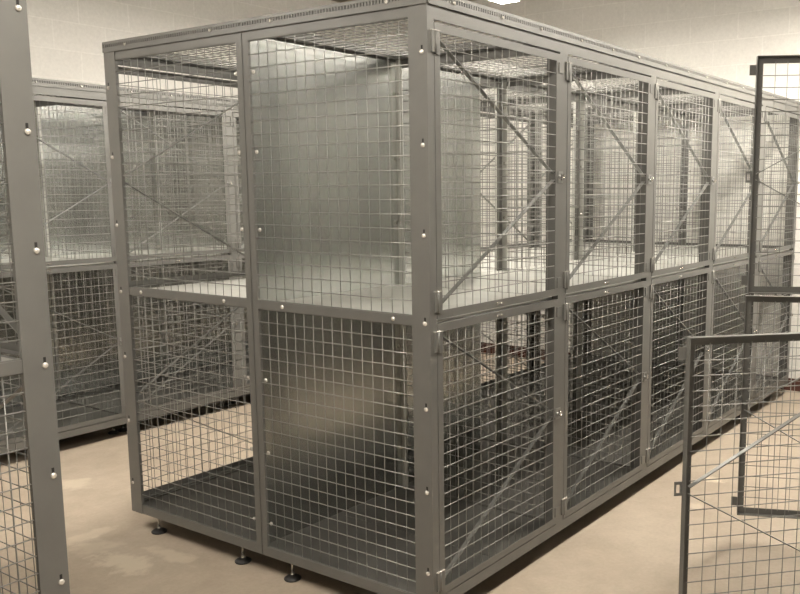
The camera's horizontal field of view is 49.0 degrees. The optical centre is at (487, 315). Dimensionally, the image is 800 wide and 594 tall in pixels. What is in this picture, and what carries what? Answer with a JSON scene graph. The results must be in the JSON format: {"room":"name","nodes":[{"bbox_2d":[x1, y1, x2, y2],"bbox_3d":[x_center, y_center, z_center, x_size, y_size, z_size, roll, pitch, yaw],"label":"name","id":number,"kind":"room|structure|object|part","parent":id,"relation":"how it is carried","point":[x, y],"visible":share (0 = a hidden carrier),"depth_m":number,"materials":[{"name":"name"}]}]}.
{"room":"storage locker room","nodes":[
{"label":"storage locker room","id":0,"kind":"room"},
{"bbox_2d":[1,0,385,409],"bbox_3d":[-3.703,-0.875,5.492,0.200,3.400,9.520,5,10,34],"label":"wall","id":1,"kind":"structure","parent":0,"point":[66,37],"depth_m":6.53,"materials":[{"name":"paint"}]},
{"bbox_2d":[0,352,799,593],"bbox_3d":[-0.099,1.215,3.191,9.050,0.100,9.720,5,10,34],"label":"floor","id":2,"kind":"structure","parent":0,"point":[629,543],"depth_m":4.09,"materials":[{"name":"concrete"}]},
{"bbox_2d":[0,0,69,593],"bbox_3d":[-1.795,0.165,2.226,0.928,2.260,0.930,5,10,34],"label":"locker","id":3,"kind":"object","parent":2,"relation":"on","point":[33,347],"visible":1,"depth_m":2.29,"materials":[{"name":"silver metal"}]},
{"bbox_2d":[1,357,12,360],"bbox_3d":[-1.813,0.162,2.211,0.894,0.031,0.872,5,10,34],"label":"shelf","id":4,"kind":"object","parent":3,"relation":"attached to","point":[2,358],"depth_m":2.38,"materials":[{"name":"metal"}]},
{"bbox_3d":[-1.559,-0.413,2.513,0.847,1.001,0.029,5,10,34],"label":"door","id":5,"kind":"part","parent":3,"relation":"part of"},
{"bbox_3d":[-1.557,0.599,2.658,0.847,1.008,0.029,5,10,34],"label":"door","id":6,"kind":"part","parent":3,"relation":"part of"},
{"bbox_2d":[0,77,126,453],"bbox_3d":[-2.999,-0.302,5.502,0.930,2.260,0.914,5,10,34],"label":"locker","id":7,"kind":"object","parent":2,"relation":"on","point":[72,419],"visible":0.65,"depth_m":5.49,"materials":[{"name":"silver metal"}]},
{"bbox_2d":[0,257,113,271],"bbox_3d":[-3.018,-0.310,5.514,0.872,0.031,0.894,5,10,34],"label":"shelf","id":8,"kind":"object","parent":7,"relation":"attached to","point":[3,259],"depth_m":5.55,"materials":[{"name":"metal"}]},
{"bbox_3d":[-3.016,0.691,5.658,0.872,0.005,0.894,5,10,34],"label":"floor plate","id":9,"kind":"part","parent":7,"relation":"part of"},
{"bbox_3d":[-2.638,-0.794,5.187,0.029,1.001,0.847,5,10,34],"label":"door","id":10,"kind":"part","parent":7,"relation":"part of","materials":[{"name":"metal"}]},
{"bbox_3d":[-2.636,0.217,5.332,0.029,1.008,0.847,5,10,34],"label":"door","id":11,"kind":"part","parent":7,"relation":"part of","materials":[{"name":"metal"}]},
{"bbox_3d":[-2.639,0.741,5.408,0.035,0.043,0.850,5,10,34],"label":"rail","id":12,"kind":"part","parent":7,"relation":"part of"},
{"bbox_3d":[-2.626,-1.363,5.092,0.004,0.045,0.914,5,10,34],"label":"slotted rail","id":13,"kind":"part","parent":7,"relation":"part of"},
{"bbox_3d":[-2.632,-1.319,5.105,0.008,0.045,0.850,5,10,34],"label":"rail","id":14,"kind":"part","parent":7,"relation":"part of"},
{"bbox_3d":[-3.008,-1.398,5.350,0.906,0.039,0.906,5,10,34],"label":"roof panel","id":15,"kind":"part","parent":7,"relation":"part of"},
{"bbox_2d":[34,87,239,431],"bbox_3d":[-2.484,-0.411,6.250,0.930,2.260,0.914,5,10,34],"label":"locker","id":16,"kind":"object","parent":2,"relation":"on","point":[51,202],"visible":0.61,"depth_m":6.28,"materials":[{"name":"silver metal"}]},
{"bbox_3d":[-3.096,-0.415,6.136,0.036,2.127,0.040,5,10,34],"label":"post","id":17,"kind":"part","parent":16,"relation":"part of","materials":[{"name":"metal"}]},
{"bbox_3d":[-2.749,-0.380,5.885,0.843,2.127,0.012,5,10,34],"label":"panel","id":18,"kind":"part","parent":16,"relation":"part of","materials":[{"name":"metal"}]},
{"bbox_3d":[-2.867,-0.468,6.505,0.004,2.127,0.914,5,10,34],"label":"frame","id":19,"kind":"part","parent":16,"relation":"part of","materials":[{"name":"metal"}]},
{"bbox_2d":[48,249,227,261],"bbox_3d":[-2.503,-0.418,6.262,0.872,0.031,0.894,5,10,34],"label":"shelf","id":20,"kind":"object","parent":16,"relation":"attached to","point":[85,255],"depth_m":6.24,"materials":[{"name":"metal"}]},
{"bbox_3d":[-2.501,0.583,6.405,0.872,0.005,0.894,5,10,34],"label":"floor plate","id":21,"kind":"part","parent":16,"relation":"part of","materials":[{"name":"metal"}]},
{"bbox_3d":[-2.493,-1.507,6.097,0.906,0.039,0.906,5,10,34],"label":"roof panel","id":22,"kind":"part","parent":16,"relation":"part of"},
{"bbox_3d":[-2.117,-1.428,5.853,0.008,0.045,0.850,5,10,34],"label":"rail","id":23,"kind":"part","parent":16,"relation":"part of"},
{"bbox_3d":[-2.111,-1.471,5.840,0.004,0.045,0.914,5,10,34],"label":"slotted rail","id":24,"kind":"part","parent":16,"relation":"part of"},
{"bbox_3d":[-2.123,-0.902,5.934,0.029,1.001,0.847,5,10,34],"label":"door","id":25,"kind":"part","parent":16,"relation":"part of","materials":[{"name":"metal"}]},
{"bbox_3d":[-2.121,0.109,6.079,0.029,1.008,0.847,5,10,34],"label":"door","id":26,"kind":"part","parent":16,"relation":"part of","materials":[{"name":"metal"}]},
{"bbox_3d":[-2.124,0.633,6.156,0.035,0.043,0.850,5,10,34],"label":"rail","id":27,"kind":"part","parent":16,"relation":"part of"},
{"bbox_3d":[-1.881,-0.451,6.369,0.040,2.127,0.030,5,10,34],"label":"post","id":28,"kind":"part","parent":16,"relation":"part of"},
{"bbox_2d":[150,98,249,404],"bbox_3d":[-1.969,-0.519,6.998,0.930,2.260,0.914,5,10,34],"label":"locker","id":29,"kind":"object","parent":2,"relation":"on","point":[202,206],"visible":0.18,"depth_m":7.02,"materials":[{"name":"silver metal"}]},
{"bbox_3d":[-2.581,-0.523,6.884,0.036,2.127,0.040,5,10,34],"label":"post","id":30,"kind":"part","parent":29,"relation":"part of","materials":[{"name":"metal"}]},
{"bbox_2d":[162,244,244,253],"bbox_3d":[-1.988,-0.526,7.010,0.872,0.031,0.894,5,10,34],"label":"shelf","id":31,"kind":"object","parent":29,"relation":"attached to","point":[211,245],"depth_m":6.96,"materials":[{"name":"metal"}]},
{"bbox_3d":[-1.986,0.475,7.153,0.872,0.005,0.894,5,10,34],"label":"floor plate","id":32,"kind":"part","parent":29,"relation":"part of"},
{"bbox_3d":[-1.596,-1.580,6.587,0.004,0.045,0.914,5,10,34],"label":"slotted rail","id":33,"kind":"part","parent":29,"relation":"part of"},
{"bbox_3d":[-1.862,-0.454,6.395,0.040,2.127,0.034,5,10,34],"label":"post","id":34,"kind":"part","parent":29,"relation":"part of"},
{"bbox_3d":[-1.608,-1.010,6.682,0.029,1.001,0.847,5,10,34],"label":"door","id":35,"kind":"part","parent":29,"relation":"part of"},
{"bbox_3d":[-1.606,0.001,6.827,0.029,1.008,0.847,5,10,34],"label":"door","id":36,"kind":"part","parent":29,"relation":"part of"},
{"bbox_2d":[102,20,392,564],"bbox_3d":[-1.084,-0.113,4.154,0.930,2.260,0.928,5,10,34],"label":"locker","id":37,"kind":"object","parent":2,"relation":"on","point":[222,503],"visible":0.8,"depth_m":3.96,"materials":[{"name":"silver metal"}]},
{"bbox_3d":[-1.336,-1.155,3.619,0.914,0.045,0.004,5,10,34],"label":"slotted rail","id":38,"kind":"part","parent":37,"relation":"part of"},
{"bbox_3d":[-1.451,-1.200,4.255,0.008,0.045,0.850,5,10,34],"label":"rail","id":39,"kind":"part","parent":37,"relation":"part of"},
{"bbox_3d":[-1.443,-0.672,4.324,0.029,1.001,0.847,5,10,34],"label":"door","id":40,"kind":"part","parent":37,"relation":"part of","materials":[{"name":"metal"}]},
{"bbox_3d":[-1.329,-0.081,3.781,0.914,2.127,0.015,5,10,34],"label":"panel","id":41,"kind":"part","parent":37,"relation":"part of","materials":[{"name":"metal"}]},
{"bbox_3d":[-1.458,-1.246,4.255,0.004,0.045,0.914,5,10,34],"label":"slotted rail","id":42,"kind":"part","parent":37,"relation":"part of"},
{"bbox_3d":[-1.441,0.339,4.469,0.029,1.008,0.847,5,10,34],"label":"door","id":43,"kind":"part","parent":37,"relation":"part of","materials":[{"name":"metal"}]},
{"bbox_3d":[-1.436,0.863,4.543,0.035,0.043,0.850,5,10,34],"label":"rail","id":44,"kind":"part","parent":37,"relation":"part of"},
{"bbox_3d":[-1.059,0.883,4.289,0.872,0.005,0.894,5,10,34],"label":"floor plate","id":45,"kind":"part","parent":37,"relation":"part of","materials":[{"name":"metal"}]},
{"bbox_3d":[-1.076,-1.208,3.998,0.906,0.039,0.906,5,10,34],"label":"roof panel","id":46,"kind":"part","parent":37,"relation":"part of","materials":[{"name":"metal"}]},
{"bbox_2d":[132,278,390,300],"bbox_3d":[-1.061,-0.117,4.146,0.872,0.031,0.894,5,10,34],"label":"shelf","id":47,"kind":"object","parent":37,"relation":"attached to","point":[137,291],"depth_m":3.94,"materials":[{"name":"metal"}]},
{"bbox_2d":[239,0,565,593],"bbox_3d":[-0.315,-0.040,3.635,0.930,2.260,0.928,5,10,34],"label":"locker","id":48,"kind":"object","parent":2,"relation":"on","point":[321,127],"visible":1,"depth_m":3.59,"materials":[{"name":"silver metal"}]},
{"bbox_3d":[-0.816,1.036,3.628,0.016,0.110,0.016,5,10,34],"label":"foot stem","id":49,"kind":"part","parent":48,"relation":"part of","materials":[{"name":"metal"}]},
{"bbox_3d":[-0.694,-0.098,3.895,0.004,2.127,0.914,5,10,34],"label":"frame","id":50,"kind":"part","parent":48,"relation":"part of","materials":[{"name":"metal"}]},
{"bbox_3d":[-0.581,-1.083,3.109,0.914,0.045,0.004,5,10,34],"label":"slotted rail","id":51,"kind":"part","parent":48,"relation":"part of","materials":[{"name":"metal"}]},
{"bbox_3d":[-0.573,-0.009,3.271,0.914,2.127,0.015,5,10,34],"label":"panel","id":52,"kind":"part","parent":48,"relation":"part of","materials":[{"name":"metal"}]},
{"bbox_3d":[-0.320,-1.137,3.488,0.906,0.039,0.906,5,10,34],"label":"roof panel","id":53,"kind":"part","parent":48,"relation":"part of","materials":[{"name":"metal"}]},
{"bbox_3d":[-0.328,0.953,3.796,0.872,0.005,0.894,5,10,34],"label":"floor plate","id":54,"kind":"part","parent":48,"relation":"part of","materials":[{"name":"metal"}]},
{"bbox_2d":[282,285,551,321],"bbox_3d":[-0.330,-0.048,3.652,0.872,0.031,0.894,5,10,34],"label":"shelf","id":55,"kind":"object","parent":48,"relation":"attached to","point":[394,292],"depth_m":3.57,"materials":[{"name":"metal"}]},
{"bbox_3d":[-0.204,0.024,3.038,0.040,2.127,0.034,5,10,34],"label":"post","id":56,"kind":"part","parent":48,"relation":"part of","materials":[{"name":"metal"}]},
{"bbox_3d":[0.056,-1.058,3.243,0.008,0.045,0.850,5,10,34],"label":"rail","id":57,"kind":"part","parent":48,"relation":"part of","materials":[{"name":"metal"}]},
{"bbox_3d":[0.062,-1.101,3.230,0.004,0.045,0.914,5,10,34],"label":"slotted rail","id":58,"kind":"part","parent":48,"relation":"part of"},
{"bbox_3d":[0.050,-0.532,3.325,0.029,1.001,0.847,5,10,34],"label":"door","id":59,"kind":"part","parent":48,"relation":"part of","materials":[{"name":"metal"}]},
{"bbox_3d":[0.052,0.479,3.470,0.029,1.008,0.847,5,10,34],"label":"door","id":60,"kind":"part","parent":48,"relation":"part of","materials":[{"name":"metal"}]},
{"bbox_3d":[0.049,1.003,3.546,0.035,0.043,0.850,5,10,34],"label":"rail","id":61,"kind":"part","parent":48,"relation":"part of","materials":[{"name":"metal"}]},
{"bbox_3d":[0.292,-0.081,3.759,0.040,2.127,0.030,5,10,34],"label":"post","id":62,"kind":"part","parent":48,"relation":"part of","materials":[{"name":"metal"}]},
{"bbox_2d":[411,68,499,449],"bbox_3d":[-0.567,-0.222,4.908,0.926,2.260,0.914,5,10,34],"label":"locker","id":63,"kind":"object","parent":2,"relation":"on","point":[484,444],"visible":0.02,"depth_m":5.07,"materials":[{"name":"silver metal"}]},
{"bbox_2d":[411,269,496,282],"bbox_3d":[-0.546,-0.226,4.893,0.872,0.031,0.894,5,10,34],"label":"shelf","id":64,"kind":"object","parent":63,"relation":"attached to","point":[482,270],"depth_m":4.97,"materials":[{"name":"metal"}]},
{"bbox_3d":[-0.544,0.775,5.037,0.872,0.005,0.894,5,10,34],"label":"floor plate","id":65,"kind":"part","parent":63,"relation":"part of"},
{"bbox_2d":[395,31,654,530],"bbox_3d":[0.202,-0.149,4.385,0.930,2.260,0.922,5,10,34],"label":"locker","id":66,"kind":"object","parent":2,"relation":"on","point":[585,484],"visible":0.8,"depth_m":4.29,"materials":[{"name":"silver metal"}]},
{"bbox_3d":[-0.408,-0.153,4.274,0.036,2.127,0.040,5,10,34],"label":"post","id":67,"kind":"part","parent":66,"relation":"part of","materials":[{"name":"metal"}]},
{"bbox_3d":[-0.179,-0.207,4.643,0.004,2.127,0.914,5,10,34],"label":"frame","id":68,"kind":"part","parent":66,"relation":"part of","materials":[{"name":"metal"}]},
{"bbox_3d":[-0.061,-0.118,4.023,0.843,2.127,0.012,5,10,34],"label":"panel","id":69,"kind":"part","parent":66,"relation":"part of","materials":[{"name":"metal"}]},
{"bbox_3d":[0.187,0.845,4.543,0.872,0.005,0.894,5,10,34],"label":"floor plate","id":70,"kind":"part","parent":66,"relation":"part of","materials":[{"name":"metal"}]},
{"bbox_2d":[405,270,640,295],"bbox_3d":[0.185,-0.156,4.400,0.872,0.031,0.894,5,10,34],"label":"shelf","id":71,"kind":"object","parent":66,"relation":"attached to","point":[466,284],"depth_m":4.34,"materials":[{"name":"metal"}]},
{"bbox_3d":[0.195,-1.245,4.235,0.906,0.039,0.906,5,10,34],"label":"roof panel","id":72,"kind":"part","parent":66,"relation":"part of","materials":[{"name":"metal"}]},
{"bbox_3d":[0.310,-0.085,3.786,0.040,2.127,0.034,5,10,34],"label":"post","id":73,"kind":"part","parent":66,"relation":"part of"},
{"bbox_3d":[0.564,0.895,4.294,0.035,0.043,0.850,5,10,34],"label":"rail","id":74,"kind":"part","parent":66,"relation":"part of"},
{"bbox_3d":[0.567,0.371,4.217,0.029,1.008,0.847,5,10,34],"label":"door","id":75,"kind":"part","parent":66,"relation":"part of","materials":[{"name":"metal"}]},
{"bbox_3d":[0.565,-0.640,4.072,0.029,1.001,0.847,5,10,34],"label":"door","id":76,"kind":"part","parent":66,"relation":"part of","materials":[{"name":"metal"}]},
{"bbox_3d":[0.571,-1.166,3.991,0.008,0.045,0.850,5,10,34],"label":"rail","id":77,"kind":"part","parent":66,"relation":"part of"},
{"bbox_3d":[0.577,-1.210,3.978,0.004,0.045,0.914,5,10,34],"label":"slotted rail","id":78,"kind":"part","parent":66,"relation":"part of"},
{"bbox_3d":[0.807,-0.189,4.507,0.040,2.127,0.030,5,10,34],"label":"post","id":79,"kind":"part","parent":66,"relation":"part of","materials":[{"name":"metal"}]},
{"bbox_2d":[480,85,574,441],"bbox_3d":[-0.052,-0.330,5.656,0.926,2.260,0.914,5,10,34],"label":"locker","id":80,"kind":"object","parent":2,"relation":"on","point":[485,403],"visible":0.05,"depth_m":5.47,"materials":[{"name":"silver metal"}]},
{"bbox_3d":[-0.294,-0.297,5.276,0.843,2.127,0.012,5,10,34],"label":"panel","id":81,"kind":"part","parent":80,"relation":"part of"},
{"bbox_3d":[0.070,-0.265,5.047,0.036,2.127,0.040,5,10,34],"label":"post","id":82,"kind":"part","parent":80,"relation":"part of","materials":[{"name":"metal"}]},
{"bbox_3d":[-0.029,0.667,5.785,0.872,0.005,0.894,5,10,34],"label":"floor plate","id":83,"kind":"part","parent":80,"relation":"part of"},
{"bbox_2d":[481,255,572,269],"bbox_3d":[-0.031,-0.334,5.641,0.872,0.031,0.894,5,10,34],"label":"shelf","id":84,"kind":"object","parent":80,"relation":"attached to","point":[530,262],"depth_m":5.47,"materials":[{"name":"metal"}]},
{"bbox_3d":[-0.046,-1.425,5.493,0.906,0.039,0.906,5,10,34],"label":"roof panel","id":85,"kind":"part","parent":80,"relation":"part of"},
{"bbox_2d":[480,94,633,408],"bbox_3d":[0.463,-0.439,6.404,0.926,2.260,0.914,5,10,34],"label":"locker","id":86,"kind":"object","parent":2,"relation":"on","point":[484,391],"visible":0.22,"depth_m":6.43,"materials":[{"name":"silver metal"}]},
{"bbox_3d":[0.094,-1.525,6.498,0.008,0.045,0.850,5,10,34],"label":"rail","id":87,"kind":"part","parent":86,"relation":"part of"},
{"bbox_3d":[0.104,0.014,6.713,0.029,1.008,0.847,5,10,34],"label":"door","id":88,"kind":"part","parent":86,"relation":"part of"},
{"bbox_3d":[0.102,-0.997,6.567,0.029,1.001,0.847,5,10,34],"label":"door","id":89,"kind":"part","parent":86,"relation":"part of","materials":[{"name":"metal"}]},
{"bbox_3d":[0.109,0.538,6.787,0.035,0.043,0.850,5,10,34],"label":"rail","id":90,"kind":"part","parent":86,"relation":"part of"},
{"bbox_3d":[0.221,-0.405,6.023,0.843,2.127,0.012,5,10,34],"label":"panel","id":91,"kind":"part","parent":86,"relation":"part of","materials":[{"name":"metal"}]},
{"bbox_3d":[0.358,-0.545,6.999,0.040,2.127,0.034,5,10,34],"label":"post","id":92,"kind":"part","parent":86,"relation":"part of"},
{"bbox_3d":[0.486,0.559,6.532,0.872,0.005,0.894,5,10,34],"label":"floor plate","id":93,"kind":"part","parent":86,"relation":"part of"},
{"bbox_2d":[481,248,632,258],"bbox_3d":[0.484,-0.442,6.389,0.872,0.031,0.894,5,10,34],"label":"shelf","id":94,"kind":"object","parent":86,"relation":"attached to","point":[595,252],"depth_m":6.33,"materials":[{"name":"metal"}]},
{"bbox_3d":[0.469,-1.533,6.241,0.906,0.039,0.906,5,10,34],"label":"roof panel","id":95,"kind":"part","parent":86,"relation":"part of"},
{"bbox_3d":[0.585,-0.373,5.795,0.036,2.127,0.040,5,10,34],"label":"post","id":96,"kind":"part","parent":86,"relation":"part of","materials":[{"name":"metal"}]},
{"bbox_2d":[535,108,683,385],"bbox_3d":[0.984,-0.547,7.156,0.930,2.260,0.928,5,10,34],"label":"locker","id":97,"kind":"object","parent":2,"relation":"on","point":[608,110],"visible":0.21,"depth_m":7.22,"materials":[{"name":"silver metal"}]},
{"bbox_3d":[0.619,-0.094,7.460,0.029,1.008,0.847,5,10,34],"label":"door","id":98,"kind":"part","parent":97,"relation":"part of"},
{"bbox_3d":[0.617,-1.105,7.315,0.029,1.001,0.847,5,10,34],"label":"door","id":99,"kind":"part","parent":97,"relation":"part of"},
{"bbox_3d":[0.736,-0.513,6.771,0.843,2.127,0.012,5,10,34],"label":"panel","id":100,"kind":"part","parent":97,"relation":"part of","materials":[{"name":"metal"}]},
{"bbox_3d":[0.873,-0.654,7.747,0.040,2.127,0.034,5,10,34],"label":"post","id":101,"kind":"part","parent":97,"relation":"part of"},
{"bbox_2d":[545,242,672,250],"bbox_3d":[0.999,-0.550,7.137,0.872,0.031,0.894,5,10,34],"label":"shelf","id":102,"kind":"object","parent":97,"relation":"attached to","point":[628,243],"depth_m":7.21,"materials":[{"name":"metal"}]},
{"bbox_3d":[1.001,0.451,7.280,0.872,0.005,0.894,5,10,34],"label":"floor plate","id":103,"kind":"part","parent":97,"relation":"part of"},
{"bbox_3d":[0.984,-1.641,6.989,0.906,0.039,0.906,5,10,34],"label":"roof panel","id":104,"kind":"part","parent":97,"relation":"part of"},
{"bbox_3d":[1.100,-0.481,6.543,0.036,2.127,0.040,5,10,34],"label":"post","id":105,"kind":"part","parent":97,"relation":"part of","materials":[{"name":"metal"}]},
{"bbox_3d":[1.241,-0.621,7.513,0.914,2.127,0.015,5,10,34],"label":"panel","id":106,"kind":"part","parent":97,"relation":"part of","materials":[{"name":"metal"}]},
{"bbox_2d":[502,58,718,475],"bbox_3d":[0.717,-0.257,5.133,0.930,2.260,0.922,5,10,34],"label":"locker","id":107,"kind":"object","parent":2,"relation":"on","point":[663,442],"visible":0.75,"depth_m":4.91,"materials":[{"name":"silver metal"}]},
{"bbox_3d":[0.106,-0.262,5.022,0.036,2.127,0.040,5,10,34],"label":"post","id":108,"kind":"part","parent":107,"relation":"part of","materials":[{"name":"metal"}]},
{"bbox_3d":[0.336,-0.315,5.391,0.004,2.127,0.914,5,10,34],"label":"frame","id":109,"kind":"part","parent":107,"relation":"part of","materials":[{"name":"metal"}]},
{"bbox_3d":[0.454,-0.226,4.771,0.843,2.127,0.012,5,10,34],"label":"panel","id":110,"kind":"part","parent":107,"relation":"part of","materials":[{"name":"metal"}]},
{"bbox_3d":[0.702,0.736,5.291,0.872,0.005,0.894,5,10,34],"label":"floor plate","id":111,"kind":"part","parent":107,"relation":"part of","materials":[{"name":"metal"}]},
{"bbox_2d":[507,260,704,277],"bbox_3d":[0.700,-0.265,5.148,0.872,0.031,0.894,5,10,34],"label":"shelf","id":112,"kind":"object","parent":107,"relation":"attached to","point":[607,273],"depth_m":5.10,"materials":[{"name":"metal"}]},
{"bbox_3d":[0.710,-1.353,4.983,0.906,0.039,0.906,5,10,34],"label":"roof panel","id":113,"kind":"part","parent":107,"relation":"part of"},
{"bbox_3d":[0.825,-0.193,4.533,0.040,2.127,0.034,5,10,34],"label":"post","id":114,"kind":"part","parent":107,"relation":"part of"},
{"bbox_3d":[1.079,0.786,5.042,0.035,0.043,0.850,5,10,34],"label":"rail","id":115,"kind":"part","parent":107,"relation":"part of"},
{"bbox_3d":[1.082,0.263,4.965,0.029,1.008,0.847,5,10,34],"label":"door","id":116,"kind":"part","parent":107,"relation":"part of","materials":[{"name":"metal"}]},
{"bbox_3d":[1.080,-0.749,4.820,0.029,1.001,0.847,5,10,34],"label":"door","id":117,"kind":"part","parent":107,"relation":"part of","materials":[{"name":"metal"}]},
{"bbox_3d":[1.086,-1.274,4.738,0.008,0.045,0.850,5,10,34],"label":"rail","id":118,"kind":"part","parent":107,"relation":"part of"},
{"bbox_3d":[1.092,-1.318,4.725,0.004,0.045,0.914,5,10,34],"label":"slotted rail","id":119,"kind":"part","parent":107,"relation":"part of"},
{"bbox_3d":[1.322,-0.297,5.255,0.040,2.127,0.030,5,10,34],"label":"post","id":120,"kind":"part","parent":107,"relation":"part of","materials":[{"name":"metal"}]},
{"bbox_2d":[576,77,765,436],"bbox_3d":[1.232,-0.365,5.881,0.930,2.260,0.922,5,10,34],"label":"locker","id":121,"kind":"object","parent":2,"relation":"on","point":[729,91],"visible":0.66,"depth_m":5.63,"materials":[{"name":"silver metal"}]},
{"bbox_3d":[0.621,-0.370,5.770,0.036,2.127,0.040,5,10,34],"label":"post","id":122,"kind":"part","parent":121,"relation":"part of","materials":[{"name":"metal"}]},
{"bbox_3d":[0.851,-0.423,6.139,0.004,2.127,0.914,5,10,34],"label":"frame","id":123,"kind":"part","parent":121,"relation":"part of","materials":[{"name":"metal"}]},
{"bbox_3d":[0.969,-0.334,5.519,0.843,2.127,0.012,5,10,34],"label":"panel","id":124,"kind":"part","parent":121,"relation":"part of","materials":[{"name":"metal"}]},
{"bbox_3d":[1.217,0.628,6.039,0.872,0.005,0.894,5,10,34],"label":"floor plate","id":125,"kind":"part","parent":121,"relation":"part of","materials":[{"name":"metal"}]},
{"bbox_3d":[1.225,-1.462,5.731,0.906,0.039,0.906,5,10,34],"label":"roof panel","id":126,"kind":"part","parent":121,"relation":"part of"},
{"bbox_2d":[586,252,747,265],"bbox_3d":[1.215,-0.373,5.896,0.872,0.031,0.894,5,10,34],"label":"shelf","id":127,"kind":"object","parent":121,"relation":"attached to","point":[687,259],"depth_m":5.78,"materials":[{"name":"metal"}]},
{"bbox_3d":[1.340,-0.301,5.281,0.040,2.127,0.034,5,10,34],"label":"post","id":128,"kind":"part","parent":121,"relation":"part of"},
{"bbox_3d":[1.594,0.678,5.789,0.035,0.043,0.850,5,10,34],"label":"rail","id":129,"kind":"part","parent":121,"relation":"part of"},
{"bbox_3d":[1.597,0.154,5.713,0.029,1.008,0.847,5,10,34],"label":"door","id":130,"kind":"part","parent":121,"relation":"part of","materials":[{"name":"metal"}]},
{"bbox_3d":[1.595,-0.857,5.568,0.029,1.001,0.847,5,10,34],"label":"door","id":131,"kind":"part","parent":121,"relation":"part of","materials":[{"name":"metal"}]},
{"bbox_3d":[1.601,-1.383,5.486,0.008,0.045,0.850,5,10,34],"label":"rail","id":132,"kind":"part","parent":121,"relation":"part of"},
{"bbox_3d":[1.607,-1.426,5.473,0.004,0.045,0.914,5,10,34],"label":"slotted rail","id":133,"kind":"part","parent":121,"relation":"part of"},
{"bbox_3d":[1.837,-0.406,6.003,0.040,2.127,0.030,5,10,34],"label":"post","id":134,"kind":"part","parent":121,"relation":"part of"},
{"bbox_2d":[651,91,799,405],"bbox_3d":[1.751,-0.474,6.634,0.931,2.260,0.936,5,10,34],"label":"locker","id":135,"kind":"object","parent":2,"relation":"on","point":[769,105],"visible":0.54,"depth_m":6.60,"materials":[{"name":"silver metal"}]},
{"bbox_3d":[1.366,-0.531,6.887,0.004,2.127,0.914,5,10,34],"label":"frame","id":136,"kind":"part","parent":135,"relation":"part of","materials":[{"name":"metal"}]},
{"bbox_3d":[1.484,-0.443,6.266,0.843,2.127,0.012,5,10,34],"label":"panel","id":137,"kind":"part","parent":135,"relation":"part of","materials":[{"name":"metal"}]},
{"bbox_3d":[1.732,0.520,6.787,0.872,0.005,0.894,5,10,34],"label":"floor plate","id":138,"kind":"part","parent":135,"relation":"part of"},
{"bbox_2d":[655,245,788,255],"bbox_3d":[1.730,-0.481,6.643,0.872,0.031,0.894,5,10,34],"label":"shelf","id":139,"kind":"object","parent":135,"relation":"attached to","point":[695,250],"depth_m":6.61,"materials":[{"name":"metal"}]},
{"bbox_3d":[1.740,-1.570,6.479,0.906,0.039,0.906,5,10,34],"label":"roof panel","id":140,"kind":"part","parent":135,"relation":"part of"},
{"bbox_3d":[1.997,-0.549,7.003,0.914,2.127,0.015,5,10,34],"label":"panel","id":141,"kind":"part","parent":135,"relation":"part of","materials":[{"name":"metal"}]},
{"bbox_3d":[1.855,-0.409,6.029,0.040,2.127,0.034,5,10,34],"label":"post","id":142,"kind":"part","parent":135,"relation":"part of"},
{"bbox_3d":[2.108,0.570,6.537,0.035,0.043,0.850,5,10,34],"label":"rail","id":143,"kind":"part","parent":135,"relation":"part of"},
{"bbox_3d":[2.111,0.046,6.461,0.029,1.008,0.847,5,10,34],"label":"door","id":144,"kind":"part","parent":135,"relation":"part of","materials":[{"name":"metal"}]},
{"bbox_3d":[2.110,-0.965,6.316,0.029,1.001,0.847,5,10,34],"label":"door","id":145,"kind":"part","parent":135,"relation":"part of","materials":[{"name":"metal"}]},
{"bbox_3d":[2.115,-1.491,6.234,0.008,0.045,0.850,5,10,34],"label":"rail","id":146,"kind":"part","parent":135,"relation":"part of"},
{"bbox_3d":[2.122,-1.534,6.221,0.004,0.045,0.914,5,10,34],"label":"slotted rail","id":147,"kind":"part","parent":135,"relation":"part of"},
{"bbox_3d":[2.352,-0.514,6.751,0.040,2.127,0.030,5,10,34],"label":"post","id":148,"kind":"part","parent":135,"relation":"part of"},
{"bbox_2d":[674,332,799,593],"bbox_3d":[1.353,0.115,2.530,1.512,2.260,0.914,5,10,34],"label":"locker","id":149,"kind":"object","parent":2,"relation":"on","point":[687,353],"visible":1,"depth_m":2.85,"materials":[{"name":"silver metal"}]},
{"bbox_2d":[731,55,799,518],"bbox_3d":[1.784,-0.001,3.334,1.716,2.260,0.914,5,10,34],"label":"locker","id":150,"kind":"object","parent":2,"relation":"on","point":[757,69],"visible":0.99,"depth_m":3.79,"materials":[{"name":"silver metal"}]},
{"bbox_3d":[1.557,0.422,3.844,0.847,1.008,0.029,1,8,11],"label":"door","id":151,"kind":"part","parent":150,"relation":"part of","materials":[{"name":"metal"}]},
{"bbox_3d":[1.552,-0.585,3.674,0.847,1.001,0.029,1,8,7],"label":"door","id":152,"kind":"part","parent":150,"relation":"part of","materials":[{"name":"metal"}]},
{"bbox_2d":[332,0,471,2],"bbox_3d":[-0.106,-2.249,2.694,9.050,0.100,9.720,5,10,34],"label":"ceiling","id":153,"kind":"structure","parent":0,"point":[340,1],"depth_m":8.30,"materials":[{"name":"paint"}]},
{"bbox_2d":[491,0,518,3],"bbox_3d":[-0.518,-2.370,5.393,0.238,0.425,2.440,5,10,34],"label":"ceiling light","id":154,"kind":"object","parent":153,"relation":"hanging from","point":[497,1],"visible":1,"depth_m":6.38,"materials":[{"name":"white plastic"}]},
{"bbox_2d":[385,0,799,378],"bbox_3d":[2.578,-1.081,6.835,8.650,3.400,0.200,5,10,34],"label":"wall","id":155,"kind":"structure","parent":0,"point":[719,38],"depth_m":7.25,"materials":[{"name":"paint"}]},
{"bbox_2d":[481,343,799,391],"bbox_3d":[2.526,0.566,6.982,8.642,0.100,0.008,5,10,34],"label":"baseboard","id":156,"kind":"structure","parent":155,"relation":"attached to","point":[797,388],"depth_m":8.45,"materials":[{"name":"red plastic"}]}
]}

